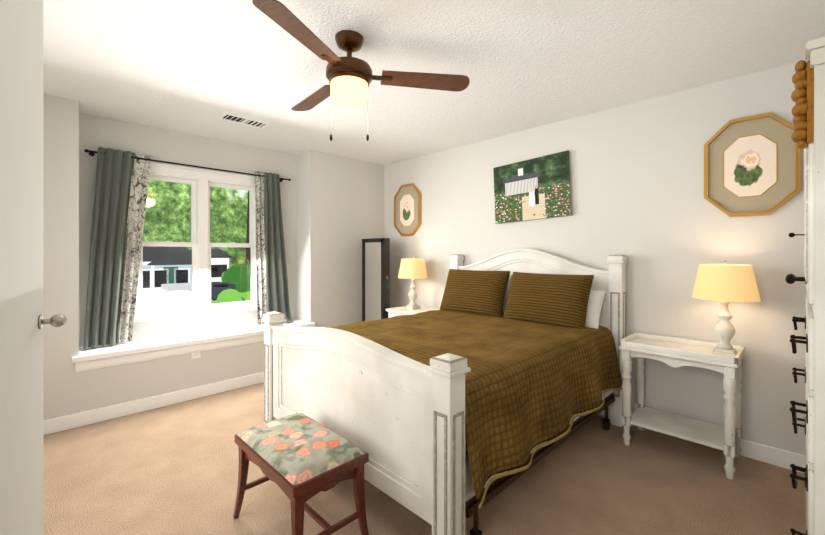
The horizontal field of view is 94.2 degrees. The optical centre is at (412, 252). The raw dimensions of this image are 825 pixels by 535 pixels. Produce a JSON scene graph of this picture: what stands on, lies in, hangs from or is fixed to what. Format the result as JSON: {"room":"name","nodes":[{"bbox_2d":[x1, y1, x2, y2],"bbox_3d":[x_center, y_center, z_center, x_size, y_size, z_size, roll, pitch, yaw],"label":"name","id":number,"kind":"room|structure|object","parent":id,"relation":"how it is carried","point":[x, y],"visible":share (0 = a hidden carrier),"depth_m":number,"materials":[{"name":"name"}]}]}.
{"room":"bedroom","nodes":[
{"label":"bedroom","id":0,"kind":"room"},
{"bbox_2d":[43,93,383,419],"bbox_3d":[-1.966,0.080,3.717,4.050,2.440,0.450,0,0,-45],"label":"wall","id":1,"kind":"structure","parent":0,"point":[332,206],"depth_m":3.48,"materials":[{"name":"white paint"}]},
{"bbox_2d":[43,372,263,435],"bbox_3d":[-1.802,1.248,3.551,3.990,0.105,0.016,0,0,-45],"label":"baseboard","id":2,"kind":"structure","parent":1,"relation":"attached to","point":[71,421],"depth_m":3.14,"materials":[{"name":"white wood"}]},
{"bbox_2d":[84,149,290,181],"bbox_3d":[-2.026,-0.820,3.714,1.768,0.040,0.107,0,0,-45],"label":"curtain rod","id":3,"kind":"object","parent":1,"relation":"attached to","point":[91,153],"visible":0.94,"depth_m":3.58,"materials":[{"name":"black metal"}]},
{"bbox_2d":[83,147,134,348],"bbox_3d":[-2.489,-0.052,3.154,0.340,1.620,0.109,0,0,-45],"label":"curtain","id":4,"kind":"object","parent":3,"relation":"hanging from","point":[109,235],"visible":1,"depth_m":3.16,"materials":[{"name":"grey"}]},
{"bbox_2d":[117,153,150,342],"bbox_3d":[-2.398,-0.053,3.300,0.245,1.619,0.078,0,0,-45],"label":"curtain","id":5,"kind":"object","parent":3,"relation":"hanging from","point":[138,195],"visible":0.98,"depth_m":3.31,"materials":[{"name":"white fabric"}]},
{"bbox_2d":[255,171,266,324],"bbox_3d":[-1.621,-0.053,4.079,0.128,1.619,0.063,0,0,-45],"label":"curtain","id":6,"kind":"object","parent":3,"relation":"hanging from","point":[260,258],"visible":0.96,"depth_m":4.08,"materials":[{"name":"white fabric"}]},
{"bbox_2d":[264,172,293,322],"bbox_3d":[-1.442,-0.053,4.146,0.296,1.619,0.168,0,0,-45],"label":"curtain","id":7,"kind":"object","parent":3,"relation":"hanging from","point":[277,295],"visible":0.94,"depth_m":4.16,"materials":[{"name":"grey"}]},
{"bbox_2d":[72,319,314,371],"bbox_3d":[-1.913,0.830,3.649,2.010,0.120,0.360,0,0,-45],"label":"window sill ledge","id":8,"kind":"object","parent":1,"relation":"attached to","point":[109,355],"visible":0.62,"depth_m":3.29,"materials":[{"name":"white wood"}]},
{"bbox_2d":[191,352,199,358],"bbox_3d":[-1.936,0.885,3.424,0.072,0.115,0.008,0,0,-45],"label":"electrical outlet plate","id":9,"kind":"object","parent":1,"relation":"attached to","point":[195,355],"visible":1,"depth_m":3.42,"materials":[{"name":"white plastic"}]},
{"bbox_2d":[132,162,263,340],"bbox_3d":[-2.085,-0.022,3.788,1.260,1.585,0.180,0,0,-45],"label":"window","id":10,"kind":"structure","parent":1,"relation":"in","point":[201,313],"depth_m":3.74,"materials":[{"name":"white wood"}]},
{"bbox_2d":[43,382,805,534],"bbox_3d":[-0.349,1.350,2.081,4.350,0.100,5.050,0,0,-45],"label":"floor","id":11,"kind":"structure","parent":0,"point":[172,469],"depth_m":2.10,"materials":[{"name":"beige carpet"}]},
{"bbox_2d":[233,413,368,534],"bbox_3d":[-0.531,1.075,1.782,0.361,0.451,0.640,0,0,-45],"label":"stool","id":12,"kind":"object","parent":11,"relation":"on","point":[300,460],"visible":1,"depth_m":1.67,"materials":[{"name":"multicoloured fabric"}]},
{"bbox_2d":[237,413,365,485],"bbox_3d":[-0.531,0.866,1.782,0.348,0.034,0.588,0,0,-45],"label":"bench cushion","id":13,"kind":"object","parent":12,"relation":"on","point":[296,448],"depth_m":1.68,"materials":[{"name":"fabric"}]},
{"bbox_2d":[362,238,389,320],"bbox_3d":[-0.435,0.565,4.511,0.300,1.469,0.422,0,0,-45],"label":"mirror","id":14,"kind":"object","parent":11,"relation":"on","point":[375,278],"visible":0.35,"depth_m":4.45,"materials":[{"name":"black"}]},
{"bbox_2d":[386,306,439,317],"bbox_3d":[0.032,0.960,4.215,0.437,0.680,0.530,0,0,-45],"label":"nightstand","id":15,"kind":"object","parent":11,"relation":"on","point":[396,311],"visible":0.06,"depth_m":4.19,"materials":[{"name":"white wood"}]},
{"bbox_2d":[398,256,427,309],"bbox_3d":[0.003,0.328,4.250,0.330,0.582,0.330,0,0,-45],"label":"lamp","id":16,"kind":"object","parent":15,"relation":"on","point":[412,269],"visible":1,"depth_m":4.14,"materials":[{"name":"beige fabric"}]},
{"bbox_2d":[261,248,628,534],"bbox_3d":[0.304,0.629,2.776,2.120,1.342,1.762,0,0,-45],"label":"bed","id":17,"kind":"object","parent":11,"relation":"on","point":[492,378],"visible":1,"depth_m":2.10,"materials":[{"name":"white wood"}]},
{"bbox_2d":[278,306,622,501],"bbox_3d":[0.296,0.775,2.767,1.852,0.471,1.752,0,0,-45],"label":"quilt","id":18,"kind":"object","parent":17,"relation":"on","point":[528,380],"depth_m":2.15,"materials":[{"name":"brown fabric"}]},
{"bbox_2d":[439,268,510,319],"bbox_3d":[0.565,0.365,3.561,0.700,0.470,0.200,0,-22,42],"label":"pillow","id":19,"kind":"object","parent":17,"relation":"on","point":[466,292],"depth_m":3.44,"materials":[{"name":"brown fabric"}]},
{"bbox_2d":[502,271,593,333],"bbox_3d":[1.057,0.370,3.049,0.200,0.470,0.720,29,-19,-39],"label":"pillow","id":20,"kind":"object","parent":17,"relation":"on","point":[557,301],"depth_m":2.91,"materials":[{"name":"brown fabric"}]},
{"bbox_2d":[618,332,744,479],"bbox_3d":[1.752,0.947,2.513,0.395,0.706,0.620,0,0,-45],"label":"side table","id":21,"kind":"object","parent":11,"relation":"on","point":[673,352],"visible":1,"depth_m":2.44,"materials":[{"name":"white wood"}]},
{"bbox_2d":[692,260,760,357],"bbox_3d":[1.916,0.336,2.350,0.330,0.582,0.330,0,0,-45],"label":"lamp","id":22,"kind":"object","parent":21,"relation":"on","point":[724,284],"visible":1,"depth_m":2.27,"materials":[{"name":"beige fabric"}]},
{"bbox_2d":[785,37,824,534],"bbox_3d":[1.842,0.311,1.409,1.080,1.978,0.674,0,0,-45],"label":"armoire","id":23,"kind":"object","parent":11,"relation":"on","point":[808,108],"visible":1,"depth_m":1.25,"materials":[{"name":"white wood"}]},
{"bbox_2d":[43,0,824,164],"bbox_3d":[-0.349,-1.190,2.081,4.350,0.100,5.050,0,0,-45],"label":"ceiling","id":24,"kind":"structure","parent":0,"point":[196,67],"depth_m":2.26,"materials":[{"name":"white paint"}]},
{"bbox_2d":[217,112,270,128],"bbox_3d":[-1.445,-1.134,3.296,0.380,0.011,0.180,0,0,-45],"label":"ceiling vent","id":25,"kind":"object","parent":24,"relation":"in","point":[230,117],"visible":0.98,"depth_m":3.29,"materials":[{"name":"white plastic"}]},
{"bbox_2d":[252,0,469,140],"bbox_3d":[-0.439,-0.867,2.101,1.161,0.546,1.069,0,0,-45],"label":"ceiling fan","id":26,"kind":"object","parent":24,"relation":"hanging from","point":[349,77],"visible":1,"depth_m":1.97,"materials":[{"name":"brown wood"}]},
{"bbox_2d":[384,60,806,455],"bbox_3d":[1.134,0.080,3.547,0.120,2.440,5.050,0,0,-45],"label":"wall","id":27,"kind":"structure","parent":0,"point":[652,214],"depth_m":2.79,"materials":[{"name":"white paint"}]},
{"bbox_2d":[394,183,420,235],"bbox_3d":[-0.068,-0.520,4.651,0.029,0.630,0.460,0,0,-45],"label":"picture","id":28,"kind":"object","parent":27,"relation":"attached to","point":[407,209],"visible":1,"depth_m":4.64,"materials":[{"name":"gold metal"}]},
{"bbox_2d":[400,194,414,225],"bbox_3d":[-0.067,-0.520,4.652,0.002,0.378,0.248,0,0,-45],"label":"print","id":29,"kind":"object","parent":28,"relation":"attached to","point":[407,201],"depth_m":4.64},
{"bbox_2d":[493,150,571,223],"bbox_3d":[1.071,-0.575,3.491,0.036,0.550,0.740,0,-2,-45],"label":"painting","id":30,"kind":"object","parent":27,"relation":"attached to","point":[534,188],"visible":1,"depth_m":3.45,"materials":[{"name":"paint"}]},
{"bbox_2d":[598,406,805,473],"bbox_3d":[1.191,1.248,3.392,0.016,0.105,4.450,0,0,-45],"label":"baseboard","id":31,"kind":"structure","parent":27,"relation":"attached to","point":[769,454],"depth_m":2.36,"materials":[{"name":"white wood"}]},
{"bbox_2d":[704,112,800,216],"bbox_3d":[2.133,-0.550,2.425,0.029,0.630,0.460,0,0,-45],"label":"picture","id":32,"kind":"object","parent":27,"relation":"attached to","point":[752,165],"visible":0.98,"depth_m":2.42,"materials":[{"name":"gold metal"}]},
{"bbox_2d":[724,134,776,196],"bbox_3d":[2.134,-0.550,2.426,0.002,0.378,0.248,0,0,-45],"label":"print","id":33,"kind":"object","parent":32,"relation":"attached to","point":[750,160],"depth_m":2.42},
{"label":"outside","id":34,"kind":"structure","parent":0,"visible":0},
{"bbox_2d":[142,180,247,266],"bbox_3d":[-18.651,-3.700,34.855,44.000,30.000,0.200,0,0,-45],"label":"trees","id":35,"kind":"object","parent":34,"point":[183,230],"depth_m":33.62,"materials":[{"name":"green plant"}]},
{"bbox_3d":[-6.840,2.489,22.908,44.000,0.120,33.400,0,0,-45],"label":"ground","id":36,"kind":"structure","parent":34,"visible":0},
{"bbox_2d":[143,283,227,309],"bbox_3d":[-6.358,1.690,10.785,2.852,1.640,2.320,0,0,-45],"label":"van","id":37,"kind":"object","parent":36,"relation":"on","point":[170,298],"depth_m":9.69,"materials":[{"name":"white metal"}]},
{"bbox_2d":[143,246,232,290],"bbox_3d":[-17.382,1.171,28.235,7.611,3.300,11.800,0,0,-45],"label":"house","id":38,"kind":"structure","parent":36,"relation":"on","point":[154,266],"depth_m":24.12,"materials":[{"name":"grey"}]},
{"bbox_2d":[211,191,250,303],"bbox_3d":[-7.176,-0.047,16.793,7.650,6.612,14.855,0,0,-45],"label":"shrubs","id":39,"kind":"object","parent":36,"relation":"on","point":[242,295],"depth_m":15.04,"materials":[{"name":"green plant"}]},
{"bbox_3d":[-0.859,0.080,0.207,0.690,2.440,0.110,0,0,-45],"label":"wall","id":40,"kind":"structure","parent":0,"visible":0},
{"bbox_2d":[0,0,66,534],"bbox_3d":[-0.879,0.248,0.844,0.204,2.080,0.804,0,0,-45],"label":"entry door","id":41,"kind":"structure","parent":40,"relation":"in","point":[22,321],"depth_m":0.93,"materials":[{"name":"grey wood"}]},
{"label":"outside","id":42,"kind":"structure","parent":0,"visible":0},
{"bbox_2d":[211,281,235,300],"bbox_3d":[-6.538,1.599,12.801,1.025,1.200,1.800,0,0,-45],"label":"car","id":43,"kind":"object","parent":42,"point":[216,290],"depth_m":12.30,"materials":[{"name":"grey metal"}]}
]}

